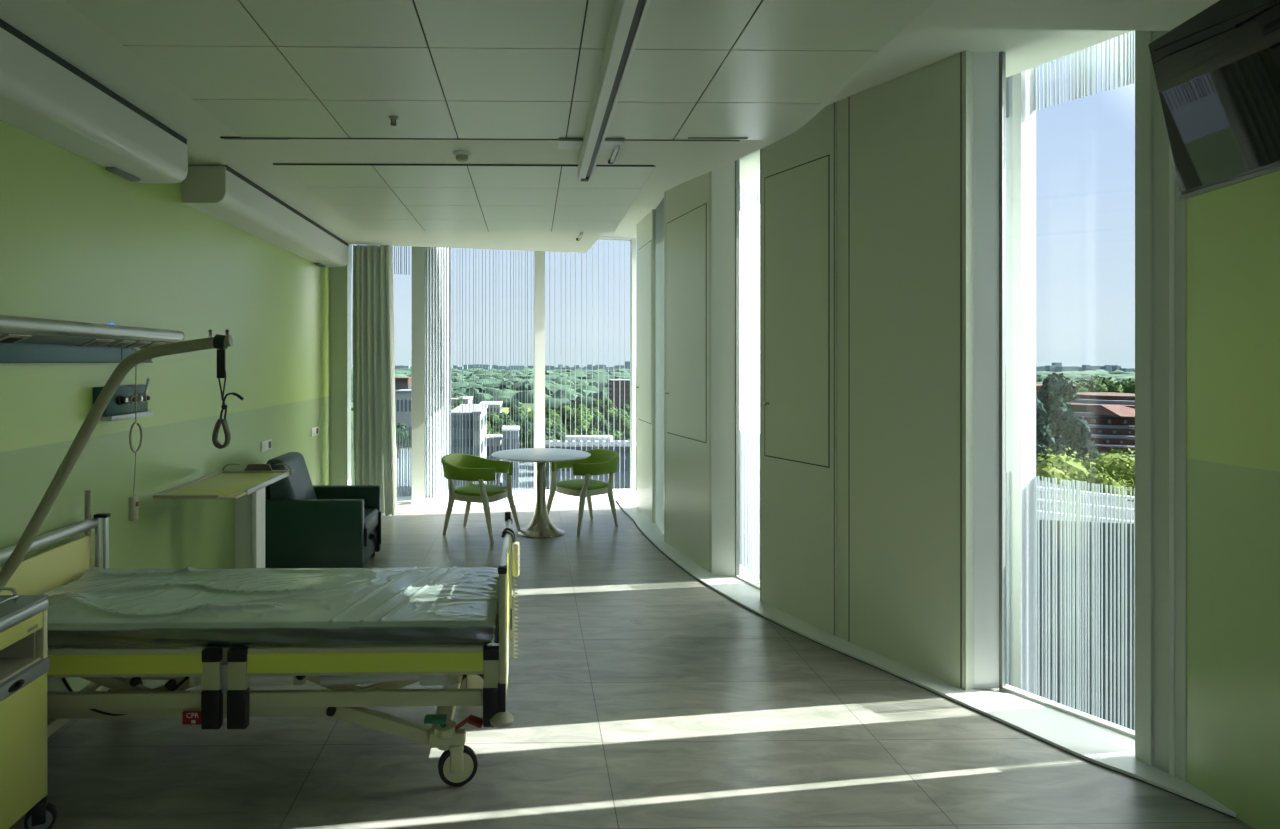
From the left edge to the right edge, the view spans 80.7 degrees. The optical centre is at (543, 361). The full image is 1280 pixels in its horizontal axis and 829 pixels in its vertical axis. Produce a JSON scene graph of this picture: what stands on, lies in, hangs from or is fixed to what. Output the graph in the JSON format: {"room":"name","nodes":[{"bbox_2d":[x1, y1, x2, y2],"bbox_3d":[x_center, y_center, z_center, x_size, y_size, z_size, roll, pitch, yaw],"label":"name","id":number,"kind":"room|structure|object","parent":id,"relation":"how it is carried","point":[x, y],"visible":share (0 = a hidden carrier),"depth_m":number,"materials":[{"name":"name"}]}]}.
{"room":"hospital room","nodes":[
{"label":"hospital room","id":0,"kind":"room"},
{"bbox_2d":[0,120,329,691],"bbox_3d":[-2.332,0.000,3.260,0.150,3.300,9.800,0,0,-1],"label":"wall","id":1,"kind":"structure","parent":0,"point":[81,241],"depth_m":4.31,"materials":[{"name":"green paint"}]},
{"bbox_2d":[0,315,184,362],"bbox_3d":[-2.187,-0.099,3.422,0.147,0.208,2.020,0,0,-1],"label":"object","id":2,"kind":"object","parent":1,"relation":"attached to","point":[22,339],"visible":0.85,"depth_m":3.44,"materials":[{"name":"silver metal"}]},
{"bbox_2d":[0,337,22,342],"bbox_3d":[-2.180,-0.090,3.052,0.049,0.022,0.080,0,0,-1],"label":"socket","id":3,"kind":"object","parent":2,"relation":"attached to","point":[8,339],"depth_m":3.05,"materials":[{"name":"black plastic"}]},
{"bbox_2d":[87,341,107,345],"bbox_3d":[-2.191,-0.090,3.662,0.049,0.022,0.100,0,0,-1],"label":"socket","id":4,"kind":"object","parent":2,"relation":"attached to","point":[95,343],"depth_m":3.65,"materials":[{"name":"grey"}]},
{"bbox_2d":[114,343,128,346],"bbox_3d":[-2.195,-0.090,3.882,0.049,0.022,0.060,0,0,-1],"label":"socket","id":5,"kind":"object","parent":2,"relation":"attached to","point":[120,344],"depth_m":3.88,"materials":[{"name":"grey plastic"}]},
{"bbox_2d":[129,347,142,520],"bbox_3d":[-2.159,0.379,3.948,0.040,0.912,0.125,0,0,-1],"label":"pull cord","id":6,"kind":"object","parent":2,"relation":"hanging from","point":[133,500],"visible":1,"depth_m":3.93,"materials":[{"name":"beige plastic"}]},
{"bbox_2d":[0,19,187,182],"bbox_3d":[-2.118,-1.119,3.103,0.274,0.257,2.180,0,0,-1],"label":"wall light fixture","id":7,"kind":"object","parent":1,"relation":"attached to","point":[43,95],"depth_m":3.28,"materials":[{"name":"white"}]},
{"bbox_2d":[93,378,152,420],"bbox_3d":[-2.212,0.194,3.962,0.115,0.209,0.440,0,0,-1],"label":"outlet panel","id":8,"kind":"object","parent":1,"relation":"attached to","point":[121,406],"visible":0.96,"depth_m":3.92,"materials":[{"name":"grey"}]},
{"bbox_2d":[117,395,127,404],"bbox_3d":[-2.178,0.198,3.863,0.039,0.052,0.052,0,0,-1],"label":"outlet","id":9,"kind":"object","parent":8,"relation":"attached to","point":[121,399],"depth_m":3.85,"materials":[{"name":"black metal"}]},
{"bbox_2d":[125,395,134,403],"bbox_3d":[-2.180,0.198,3.938,0.039,0.052,0.052,0,0,-1],"label":"outlet","id":10,"kind":"object","parent":8,"relation":"attached to","point":[131,399],"depth_m":3.93,"materials":[{"name":"silver plastic"}]},
{"bbox_2d":[133,394,142,403],"bbox_3d":[-2.181,0.198,4.013,0.039,0.052,0.052,0,0,-1],"label":"outlet","id":11,"kind":"object","parent":8,"relation":"attached to","point":[139,398],"depth_m":4.00,"materials":[{"name":"silver metal"}]},
{"bbox_2d":[141,393,149,402],"bbox_3d":[-2.182,0.198,4.088,0.039,0.052,0.052,0,0,-1],"label":"outlet","id":12,"kind":"object","parent":8,"relation":"attached to","point":[146,398],"depth_m":4.08,"materials":[{"name":"silver plastic"}]},
{"bbox_2d":[182,165,348,266],"bbox_3d":[-2.173,-1.119,6.298,0.274,0.257,3.190,0,0,-1],"label":"wall light fixture","id":13,"kind":"object","parent":1,"relation":"attached to","point":[222,193],"depth_m":5.41,"materials":[{"name":"white"}]},
{"bbox_2d":[261,439,271,451],"bbox_3d":[-2.302,0.691,6.174,0.012,0.083,0.233,0,0,-1],"label":"wall socket","id":14,"kind":"object","parent":1,"relation":"attached to","point":[266,445],"visible":1,"depth_m":6.17,"materials":[{"name":"white plastic"}]},
{"bbox_2d":[311,426,318,436],"bbox_3d":[-2.326,0.704,7.560,0.012,0.084,0.245,0,0,-1],"label":"wall socket","id":15,"kind":"object","parent":1,"relation":"attached to","point":[314,431],"visible":1,"depth_m":7.54,"materials":[{"name":"white plastic"}]},
{"bbox_2d":[330,244,350,484],"bbox_3d":[-2.324,0.050,8.405,0.345,3.200,0.512,0,0,-1],"label":"wall","id":16,"kind":"structure","parent":0,"point":[340,277],"depth_m":8.16,"materials":[{"name":"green paint"}]},
{"bbox_2d":[351,236,635,504],"bbox_3d":[-0.583,-0.002,9.171,4.527,4.504,0.895,0,0,-19],"label":"window","id":17,"kind":"structure","parent":16,"relation":"in","point":[431,266],"depth_m":9.11,"materials":[{"name":"grey paint"}]},
{"bbox_2d":[384,489,629,513],"bbox_3d":[-0.605,1.643,8.942,3.758,0.013,1.023,0,0,-17],"label":"trim","id":18,"kind":"structure","parent":16,"relation":"attached to","point":[434,505],"depth_m":8.69,"materials":[{"name":"white"}]},
{"bbox_2d":[0,0,1218,252],"bbox_3d":[0.157,-1.568,3.928,5.450,0.664,11.350,0,0,-1],"label":"ceiling","id":19,"kind":"structure","parent":0,"point":[298,98],"depth_m":3.35,"materials":[{"name":"white paint"}]},
{"bbox_2d":[352,245,396,515],"bbox_3d":[-1.808,0.193,7.997,0.459,2.875,0.192,0,0,-1],"label":"curtain","id":20,"kind":"object","parent":19,"relation":"hanging from","point":[374,408],"visible":0.91,"depth_m":7.95,"materials":[{"name":"grey fabric"}]},
{"bbox_2d":[388,116,398,125],"bbox_3d":[-0.764,-1.222,3.786,0.052,0.039,0.052,0,0,-1],"label":"sprinkler","id":21,"kind":"object","parent":19,"relation":"attached to","point":[393,118],"visible":1,"depth_m":3.78,"materials":[{"name":"beige plastic"}]},
{"bbox_2d":[453,150,470,161],"bbox_3d":[-0.489,-1.222,4.447,0.104,0.051,0.104,0,0,-1],"label":"smoke detector","id":22,"kind":"object","parent":19,"relation":"attached to","point":[461,155],"visible":1,"depth_m":4.42,"materials":[{"name":"white plastic"}]},
{"bbox_2d":[220,137,739,166],"bbox_3d":[-0.352,-1.244,4.438,2.890,0.007,0.570,0,0,-1],"label":"ceiling vent","id":23,"kind":"object","parent":19,"relation":"in","point":[280,151],"depth_m":4.42,"materials":[{"name":"grey metal"}]},
{"bbox_2d":[558,0,650,180],"bbox_3d":[0.310,-1.187,1.586,0.365,0.118,6.160,0,0,-1],"label":"rail","id":24,"kind":"object","parent":19,"relation":"attached to","point":[628,17],"visible":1,"depth_m":3.09,"materials":[{"name":"white metal"}]},
{"bbox_2d":[608,145,619,163],"bbox_3d":[0.415,-1.235,4.426,0.037,0.026,0.362,0,0,-1],"label":"clip","id":25,"kind":"object","parent":19,"relation":"attached to","point":[617,147],"visible":0.96,"depth_m":4.43,"materials":[{"name":"white"}]},
{"bbox_2d":[9,492,1252,828],"bbox_3d":[0.181,1.800,3.929,5.300,0.300,11.050,0,0,-1],"label":"floor","id":26,"kind":"structure","parent":0,"point":[640,695],"depth_m":3.16,"materials":[{"name":"grey tile"}]},
{"bbox_2d":[0,587,56,828],"bbox_3d":[-1.973,1.216,2.398,0.516,0.868,0.505,0,0,-1],"label":"bedside cabinet","id":27,"kind":"object","parent":26,"relation":"on","point":[24,662],"visible":1,"depth_m":2.54,"materials":[{"name":"beige plastic"}]},
{"bbox_2d":[0,657,39,683],"bbox_3d":[-1.980,1.042,2.398,0.424,0.009,0.445,0,0,-1],"label":"niche shelf","id":28,"kind":"object","parent":27,"relation":"attached to","point":[11,668],"depth_m":2.55,"materials":[{"name":"beige plastic"}]},
{"bbox_2d":[153,463,293,567],"bbox_3d":[-1.942,1.170,4.681,0.480,0.960,1.075,0,0,-1],"label":"table","id":29,"kind":"object","parent":26,"relation":"on","point":[247,486],"visible":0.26,"depth_m":4.69,"materials":[{"name":"beige paint"}]},
{"bbox_2d":[153,473,281,499],"bbox_3d":[-1.950,0.757,4.598,0.460,0.015,0.901,0,0,-1],"label":"tabletop","id":30,"kind":"object","parent":29,"relation":"on","point":[216,485],"depth_m":4.48,"materials":[{"name":"yellow laminate"}]},
{"bbox_2d":[0,329,517,786],"bbox_3d":[-1.173,0.761,3.257,2.101,1.777,0.957,0,0,-1],"label":"hospital bed","id":31,"kind":"object","parent":26,"relation":"on","point":[469,675],"visible":0.7,"depth_m":2.85,"materials":[{"name":"beige paint"}]},
{"bbox_2d":[85,490,90,567],"bbox_3d":[-2.203,0.860,3.602,0.026,0.480,0.025,0,0,-1],"label":"bed post","id":32,"kind":"object","parent":31,"relation":"attached to","point":[87,492],"depth_m":3.59,"materials":[{"name":"silver metal"}]},
{"bbox_2d":[212,334,243,448],"bbox_3d":[-1.217,0.113,2.879,0.116,0.441,0.055,0,0,-1],"label":"strap","id":33,"kind":"object","parent":31,"relation":"hanging from","point":[218,341],"visible":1,"depth_m":2.87,"materials":[{"name":"black plastic"}]},
{"bbox_2d":[41,566,498,648],"bbox_3d":[-1.163,1.027,3.244,1.943,0.139,0.808,0,0,-1],"label":"mattress","id":34,"kind":"object","parent":31,"relation":"on","point":[187,606],"visible":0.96,"depth_m":3.02,"materials":[{"name":"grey plastic"}]},
{"bbox_2d":[501,528,519,657],"bbox_3d":[-0.151,1.055,3.388,0.086,0.590,0.120,0,0,-1],"label":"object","id":35,"kind":"object","parent":31,"relation":"hanging from","point":[516,541],"visible":1,"depth_m":3.36,"materials":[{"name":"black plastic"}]},
{"bbox_2d":[265,452,380,567],"bbox_3d":[-1.790,1.198,5.965,0.908,0.905,0.730,0,0,-1],"label":"armchair","id":36,"kind":"object","parent":26,"relation":"on","point":[308,525],"visible":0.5,"depth_m":5.61,"materials":[{"name":"green leather"}]},
{"bbox_2d":[266,452,316,498],"bbox_3d":[-1.998,0.998,5.961,0.282,0.505,0.550,0,0,-1],"label":"cushion","id":37,"kind":"object","parent":36,"relation":"on","point":[298,485],"depth_m":5.82,"materials":[{"name":"grey leather"}]},
{"bbox_2d":[364,508,378,535],"bbox_3d":[-1.669,1.298,5.967,0.590,0.165,0.554,0,0,-1],"label":"seat cushion","id":38,"kind":"object","parent":36,"relation":"on","point":[371,515],"depth_m":6.02,"materials":[{"name":"grey leather"}]},
{"bbox_2d":[441,453,519,542],"bbox_3d":[-0.640,1.279,7.172,0.655,0.750,0.617,0,0,25],"label":"tub chair","id":39,"kind":"object","parent":26,"relation":"on","point":[456,466],"visible":1,"depth_m":7.06,"materials":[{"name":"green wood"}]},
{"bbox_2d":[491,448,590,537],"bbox_3d":[-0.029,1.268,7.201,0.960,0.765,0.960,0,0,-1],"label":"round table","id":40,"kind":"object","parent":26,"relation":"on","point":[540,526],"visible":1,"depth_m":7.14,"materials":[{"name":"white laminate"}]},
{"bbox_2d":[546,449,618,535],"bbox_3d":[0.412,1.279,7.505,0.655,0.750,0.617,0,0,-37],"label":"tub chair","id":41,"kind":"object","parent":26,"relation":"on","point":[601,461],"visible":0.88,"depth_m":7.40,"materials":[{"name":"green fabric"}]},
{"bbox_2d":[637,50,973,690],"bbox_3d":[1.464,0.042,6.039,0.458,3.184,4.828,0,0,-13],"label":"wall","id":42,"kind":"structure","parent":0,"point":[873,549],"depth_m":4.14,"materials":[{"name":"grey"}]},
{"bbox_2d":[636,240,650,423],"bbox_3d":[1.057,-0.306,7.964,0.043,1.888,0.673,0,0,-4],"label":"door","id":43,"kind":"structure","parent":42,"relation":"in","point":[644,387],"depth_m":7.91,"materials":[{"name":"grey"}]},
{"bbox_2d":[656,198,663,534],"bbox_3d":[1.128,0.042,7.174,0.081,3.184,0.792,0,0,-1],"label":"window","id":44,"kind":"structure","parent":42,"relation":"in","point":[660,209],"depth_m":7.23,"materials":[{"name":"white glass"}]},
{"bbox_2d":[664,203,706,442],"bbox_3d":[1.172,-0.306,6.282,0.043,1.888,0.878,0,0,-11],"label":"door","id":45,"kind":"structure","parent":42,"relation":"in","point":[686,393],"depth_m":6.21,"materials":[{"name":"grey"}]},
{"bbox_2d":[712,159,759,589],"bbox_3d":[1.741,-0.002,5.895,0.924,4.504,2.155,0,0,-9],"label":"window","id":46,"kind":"structure","parent":42,"relation":"in","point":[735,203],"depth_m":5.73,"materials":[{"name":"white glass"}]},
{"bbox_2d":[763,154,829,467],"bbox_3d":[1.590,-0.306,4.769,0.043,1.888,0.612,0,0,-21],"label":"door","id":47,"kind":"structure","parent":42,"relation":"in","point":[796,403],"depth_m":4.73,"materials":[{"name":"grey"}]},
{"bbox_2d":[974,31,1134,739],"bbox_3d":[2.578,-0.002,3.816,0.830,4.504,1.865,0,0,-39],"label":"window","id":48,"kind":"structure","parent":42,"relation":"in","point":[1005,478],"depth_m":3.79,"materials":[{"name":"white paint"}]},
{"bbox_2d":[1186,171,1279,828],"bbox_3d":[2.642,0.000,0.682,0.200,3.300,4.473,0,0,-1],"label":"wall","id":49,"kind":"structure","parent":0,"point":[1233,231],"depth_m":2.71,"materials":[{"name":"green paint"}]},
{"bbox_2d":[616,499,1236,818],"bbox_3d":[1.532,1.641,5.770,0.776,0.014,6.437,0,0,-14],"label":"trim","id":50,"kind":"structure","parent":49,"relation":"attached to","point":[1092,742],"depth_m":3.55,"materials":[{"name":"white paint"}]},
{"bbox_2d":[1135,31,1185,780],"bbox_3d":[2.570,0.042,3.009,0.262,3.184,0.202,0,0,-1],"label":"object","id":51,"kind":"structure","parent":49,"relation":"attached to","point":[1160,215],"depth_m":3.01,"materials":[{"name":"grey paint"}]},
{"bbox_2d":[1149,0,1279,199],"bbox_3d":[2.286,-0.844,2.077,0.469,0.565,1.006,0,0,6],"label":"tv","id":52,"kind":"object","parent":49,"relation":"attached to","point":[1217,72],"visible":1,"depth_m":2.34,"materials":[{"name":"black plastic"}]},
{"label":"outside","id":53,"kind":"structure","parent":0,"visible":0},
{"bbox_2d":[351,367,1112,484],"bbox_3d":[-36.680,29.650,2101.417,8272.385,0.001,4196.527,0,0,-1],"label":"ground","id":54,"kind":"structure","parent":53,"point":[530,405],"depth_m":405.88,"materials":[{"name":"green plant"}]},
{"bbox_2d":[396,422,407,457],"bbox_3d":[-45.157,24.103,229.303,7.972,11.117,7.430,0,0,-20],"label":"tree","id":55,"kind":"object","parent":54,"relation":"on","point":[401,425],"visible":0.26,"depth_m":229.24,"materials":[{"name":"green plant"}]},
{"bbox_2d":[395,389,411,446],"bbox_3d":[-48.753,19.786,265.190,6.142,19.729,12.600,0,0,-1],"label":"house","id":56,"kind":"structure","parent":54,"relation":"on","point":[403,396],"depth_m":259.19,"materials":[{"name":"grey"}]},
{"bbox_2d":[395,377,411,405],"bbox_3d":[-63.196,18.322,336.448,6.754,22.655,15.600,0,0,-1],"label":"house","id":57,"kind":"structure","parent":54,"relation":"on","point":[400,382],"depth_m":328.93,"materials":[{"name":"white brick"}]},
{"bbox_2d":[451,396,472,405],"bbox_3d":[-43.490,24.234,394.301,9.735,10.833,30.600,0,0,-1],"label":"warehouse","id":58,"kind":"structure","parent":54,"relation":"on","point":[465,398],"depth_m":379.34,"materials":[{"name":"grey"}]},
{"bbox_2d":[451,404,483,488],"bbox_3d":[-16.925,19.892,164.730,5.409,19.515,30.600,0,0,-1],"label":"office building","id":59,"kind":"structure","parent":54,"relation":"on","point":[456,413],"depth_m":149.72,"materials":[{"name":"grey concrete"}]},
{"bbox_2d":[472,405,487,483],"bbox_3d":[-13.470,19.725,158.789,1.787,19.849,22.600,0,0,-1],"label":"building","id":60,"kind":"structure","parent":54,"relation":"on","point":[478,411],"depth_m":147.79,"materials":[{"name":"grey concrete"}]},
{"bbox_2d":[480,401,501,414],"bbox_3d":[-30.921,26.663,434.527,12.397,5.974,30.600,0,0,-1],"label":"warehouse","id":61,"kind":"structure","parent":54,"relation":"on","point":[497,404],"depth_m":419.58,"materials":[{"name":"grey"}]},
{"bbox_2d":[487,434,501,484],"bbox_3d":[-12.376,23.974,184.312,3.971,11.352,9.600,0,0,-1],"label":"house","id":62,"kind":"structure","parent":54,"relation":"on","point":[497,437],"depth_m":179.80,"materials":[{"name":"grey"}]},
{"bbox_2d":[487,412,501,429],"bbox_3d":[-20.815,23.546,259.172,12.377,12.233,9.947,0,0,-7],"label":"tree","id":63,"kind":"object","parent":54,"relation":"on","point":[496,418],"visible":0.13,"depth_m":256.99,"materials":[{"name":"green plant"}]},
{"bbox_2d":[494,422,516,433],"bbox_3d":[-11.764,23.968,227.520,7.680,11.388,9.557,0,0,9],"label":"tree","id":64,"kind":"object","parent":54,"relation":"on","point":[499,427],"visible":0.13,"depth_m":224.42,"materials":[{"name":"green plant"}]},
{"bbox_2d":[503,426,519,487],"bbox_3d":[-7.928,22.662,178.889,4.114,13.977,8.600,0,0,-1],"label":"house","id":65,"kind":"structure","parent":54,"relation":"on","point":[516,428],"depth_m":174.91,"materials":[{"name":"grey concrete"}]},
{"bbox_2d":[505,412,524,423],"bbox_3d":[-11.204,23.627,264.045,8.875,12.070,9.523,0,0,-3],"label":"tree","id":66,"kind":"object","parent":54,"relation":"on","point":[518,418],"visible":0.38,"depth_m":261.23,"materials":[{"name":"green plant"}]},
{"bbox_2d":[507,404,524,417],"bbox_3d":[-9.615,23.226,303.706,10.220,12.873,9.526,0,0,23],"label":"tree","id":67,"kind":"object","parent":54,"relation":"on","point":[515,405],"visible":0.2,"depth_m":301.33,"materials":[{"name":"green plant"}]},
{"bbox_2d":[514,407,530,419],"bbox_3d":[-8.263,23.702,289.832,8.789,11.921,10.937,0,0,-12],"label":"tree","id":68,"kind":"object","parent":54,"relation":"on","point":[522,411],"visible":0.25,"depth_m":286.69,"materials":[{"name":"green plant"}]},
{"bbox_2d":[516,419,531,446],"bbox_3d":[-7.676,23.819,237.860,6.873,11.684,7.374,0,0,-39],"label":"tree","id":69,"kind":"object","parent":54,"relation":"on","point":[522,425],"visible":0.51,"depth_m":236.40,"materials":[{"name":"green plant"}]},
{"bbox_2d":[519,429,533,448],"bbox_3d":[-2.912,24.390,221.305,8.610,10.541,8.512,0,0,13],"label":"tree","id":70,"kind":"object","parent":54,"relation":"on","point":[531,435],"visible":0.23,"depth_m":219.12,"materials":[{"name":"green plant"}]},
{"bbox_2d":[545,417,556,427],"bbox_3d":[2.048,25.558,241.702,8.627,14.943,10.735,0,0,-15],"label":"tree","id":71,"kind":"object","parent":54,"relation":"on","point":[551,420],"visible":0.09,"depth_m":238.14,"materials":[{"name":"green plant"}]},
{"bbox_2d":[545,426,559,439],"bbox_3d":[1.500,25.743,209.554,8.878,15.605,9.525,0,0,35],"label":"tree","id":72,"kind":"object","parent":54,"relation":"on","point":[546,427],"visible":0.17,"depth_m":210.67,"materials":[{"name":"green plant"}]},
{"bbox_2d":[545,408,561,422],"bbox_3d":[3.845,24.254,292.451,10.776,12.908,10.653,0,0,-24],"label":"tree","id":73,"kind":"object","parent":54,"relation":"on","point":[552,413],"visible":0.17,"depth_m":291.06,"materials":[{"name":"green plant"}]},
{"bbox_2d":[550,423,567,439],"bbox_3d":[4.879,25.368,225.481,8.642,13.829,9.273,0,0,14],"label":"tree","id":74,"kind":"object","parent":54,"relation":"on","point":[558,431],"visible":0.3,"depth_m":224.37,"materials":[{"name":"green plant"}]},
{"bbox_2d":[559,403,585,432],"bbox_3d":[11.391,22.546,284.136,9.996,13.799,12.438,0,0,38],"label":"tree","id":75,"kind":"object","parent":54,"relation":"on","point":[578,407],"visible":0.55,"depth_m":281.32,"materials":[{"name":"green plant"}]},
{"bbox_2d":[567,413,590,434],"bbox_3d":[12.830,23.442,249.130,11.051,12.561,10.925,0,0,16],"label":"tree","id":76,"kind":"object","parent":54,"relation":"on","point":[578,416],"visible":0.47,"depth_m":247.32,"materials":[{"name":"green plant"}]},
{"bbox_2d":[574,409,595,424],"bbox_3d":[15.227,24.490,264.379,13.325,16.161,13.479,0,0,22],"label":"tree","id":77,"kind":"object","parent":54,"relation":"on","point":[589,417],"visible":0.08,"depth_m":262.09,"materials":[{"name":"green plant"}]},
{"bbox_2d":[545,440,636,491],"bbox_3d":[4.388,18.557,68.587,8.761,22.186,5.600,0,0,-1],"label":"railing","id":78,"kind":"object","parent":54,"relation":"on","point":[560,473],"depth_m":66.10,"materials":[{"name":"grey metal"}]},
{"bbox_2d":[566,435,612,441],"bbox_3d":[4.264,7.347,70.635,4.421,0.704,1.300,0,0,-1],"label":"duct","id":79,"kind":"object","parent":78,"relation":"on","point":[578,437],"visible":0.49,"depth_m":70.10,"materials":[{"name":"grey"}]},
{"bbox_2d":[590,418,607,430],"bbox_3d":[16.862,23.484,230.348,8.218,12.467,8.125,0,0,-21],"label":"tree","id":80,"kind":"object","parent":54,"relation":"on","point":[601,421],"visible":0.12,"depth_m":229.24,"materials":[{"name":"green plant"}]},
{"bbox_2d":[589,415,609,428],"bbox_3d":[17.648,23.216,237.697,8.256,13.341,7.694,0,0,-16],"label":"tree","id":81,"kind":"object","parent":54,"relation":"on","point":[595,419],"visible":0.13,"depth_m":234.82,"materials":[{"name":"green plant"}]},
{"bbox_2d":[590,398,612,414],"bbox_3d":[24.108,20.928,310.093,9.700,11.977,7.795,0,0,0],"label":"tree","id":82,"kind":"object","parent":54,"relation":"on","point":[602,405],"visible":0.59,"depth_m":308.48,"materials":[{"name":"green plant"}]},
{"bbox_2d":[595,422,611,434],"bbox_3d":[16.792,23.711,221.438,6.921,12.435,7.426,0,0,11],"label":"tree","id":83,"kind":"object","parent":54,"relation":"on","point":[604,427],"visible":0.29,"depth_m":218.90,"materials":[{"name":"green plant"}]},
{"bbox_2d":[584,428,622,439],"bbox_3d":[14.824,22.670,184.388,10.468,12.935,8.412,0,0,-15],"label":"tree","id":84,"kind":"object","parent":54,"relation":"on","point":[613,433],"visible":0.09,"depth_m":183.12,"materials":[{"name":"green plant"}]},
{"bbox_2d":[602,408,627,429],"bbox_3d":[26.657,23.636,279.980,10.070,13.313,8.093,0,0,-35],"label":"tree","id":85,"kind":"object","parent":54,"relation":"on","point":[612,415],"visible":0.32,"depth_m":278.07,"materials":[{"name":"green plant"}]},
{"bbox_2d":[612,413,629,433],"bbox_3d":[27.498,24.304,244.649,10.533,15.102,10.413,0,0,-32],"label":"tree","id":86,"kind":"object","parent":54,"relation":"on","point":[627,422],"visible":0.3,"depth_m":243.13,"materials":[{"name":"green plant"}]},
{"bbox_2d":[607,379,636,409],"bbox_3d":[48.863,19.933,433.419,22.088,19.434,25.600,0,0,-1],"label":"apartment block","id":87,"kind":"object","parent":54,"relation":"on","point":[613,383],"visible":0.25,"depth_m":420.82,"materials":[{"name":"red brick"}]},
{"bbox_2d":[615,430,636,440],"bbox_3d":[19.191,21.606,178.139,8.261,11.815,8.167,0,0,-33],"label":"tree","id":88,"kind":"object","parent":54,"relation":"on","point":[627,434],"visible":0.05,"depth_m":177.19,"materials":[{"name":"green plant"}]},
{"bbox_2d":[351,367,1134,410],"bbox_3d":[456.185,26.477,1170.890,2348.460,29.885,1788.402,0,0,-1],"label":"woodland","id":89,"kind":"object","parent":54,"relation":"on","point":[557,377],"visible":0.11,"depth_m":829.98,"materials":[{"name":"green plant"}]},
{"bbox_2d":[351,361,1134,371],"bbox_3d":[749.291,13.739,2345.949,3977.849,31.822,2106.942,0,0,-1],"label":"town","id":90,"kind":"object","parent":54,"relation":"on","point":[1056,367],"visible":0.2,"depth_m":2304.54},
{"bbox_2d":[1036,384,1080,398],"bbox_3d":[103.678,17.219,158.834,10.489,24.861,14.600,0,0,-1],"label":"apartment block","id":91,"kind":"object","parent":54,"relation":"on","point":[1038,386],"visible":0.02,"depth_m":151.78,"materials":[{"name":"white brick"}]},
{"bbox_2d":[1037,480,1133,729],"bbox_3d":[5.145,15.428,11.927,3.411,28.444,9.329,0,0,-1],"label":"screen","id":92,"kind":"object","parent":54,"relation":"on","point":[1040,481],"visible":0.06,"depth_m":7.66,"materials":[{"name":"white metal"}]},
{"bbox_2d":[1044,392,1134,457],"bbox_3d":[88.183,17.481,114.756,22.772,24.338,31.600,0,0,-1],"label":"apartment","id":93,"kind":"structure","parent":54,"relation":"on","point":[1110,416],"depth_m":111.04,"materials":[{"name":"red brick"}]},
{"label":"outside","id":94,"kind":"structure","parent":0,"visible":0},
{"bbox_2d":[396,448,533,496],"bbox_3d":[-14.536,29.550,198.677,81.972,0.001,118.487,0,0,-1],"label":"road","id":95,"kind":"structure","parent":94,"point":[521,485],"depth_m":194.22,"materials":[{"name":"grey asphalt"}]},
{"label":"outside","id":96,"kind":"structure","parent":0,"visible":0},
{"bbox_2d":[1064,376,1110,391],"bbox_3d":[123.457,11.472,172.803,13.441,16.629,10.802,0,0,-22],"label":"tree","id":97,"kind":"object","parent":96,"point":[1092,385],"visible":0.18,"depth_m":170.36,"materials":[{"name":"green plant"}]},
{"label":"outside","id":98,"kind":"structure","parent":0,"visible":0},
{"bbox_2d":[1036,446,1134,499],"bbox_3d":[34.602,11.851,46.778,9.448,13.072,9.370,0,0,-16],"label":"tree","id":99,"kind":"object","parent":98,"point":[1075,466],"visible":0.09,"depth_m":46.73,"materials":[{"name":"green plant"}]},
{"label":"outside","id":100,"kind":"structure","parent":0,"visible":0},
{"bbox_2d":[1036,373,1082,462],"bbox_3d":[43.361,11.908,62.665,11.447,22.041,11.041,0,0,20],"label":"tree","id":101,"kind":"object","parent":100,"point":[1057,405],"visible":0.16,"depth_m":62.09,"materials":[{"name":"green plant"}]},
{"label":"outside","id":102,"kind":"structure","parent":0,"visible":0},
{"bbox_2d":[1036,397,1055,462],"bbox_3d":[36.650,12.487,56.696,9.794,20.037,9.447,0,0,11],"label":"tree","id":103,"kind":"object","parent":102,"point":[1043,434],"visible":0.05,"depth_m":55.96,"materials":[{"name":"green plant"}]},
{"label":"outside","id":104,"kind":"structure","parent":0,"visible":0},
{"bbox_2d":[1061,416,1099,465],"bbox_3d":[41.855,12.728,58.851,8.325,17.032,8.030,0,0,31],"label":"tree","id":105,"kind":"object","parent":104,"point":[1081,440],"visible":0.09,"depth_m":58.25,"materials":[{"name":"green plant"}]},
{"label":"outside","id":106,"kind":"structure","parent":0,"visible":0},
{"bbox_2d":[1085,449,1134,501],"bbox_3d":[36.126,12.044,45.746,8.433,13.072,8.503,0,0,-12],"label":"tree","id":107,"kind":"object","parent":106,"point":[1129,473],"visible":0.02,"depth_m":46.32,"materials":[{"name":"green plant"}]},
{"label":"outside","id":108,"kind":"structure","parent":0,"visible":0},
{"bbox_2d":[1036,459,1132,500],"bbox_3d":[32.077,11.953,44.444,6.055,12.067,6.105,0,0,-39],"label":"tree","id":109,"kind":"object","parent":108,"point":[1097,478],"visible":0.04,"depth_m":43.37,"materials":[{"name":"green plant"}]},
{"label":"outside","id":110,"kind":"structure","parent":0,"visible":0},
{"bbox_2d":[1083,375,1124,392],"bbox_3d":[133.107,11.829,177.412,11.437,17.607,14.232,0,0,-5],"label":"tree","id":111,"kind":"object","parent":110,"point":[1114,386],"visible":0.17,"depth_m":171.90,"materials":[{"name":"green plant"}]},
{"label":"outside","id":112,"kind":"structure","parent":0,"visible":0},
{"bbox_2d":[1120,379,1134,393],"bbox_3d":[144.252,11.861,182.571,10.166,15.651,12.651,0,0,-3],"label":"tree","id":113,"kind":"object","parent":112,"point":[1128,387],"visible":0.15,"depth_m":179.71,"materials":[{"name":"green plant"}]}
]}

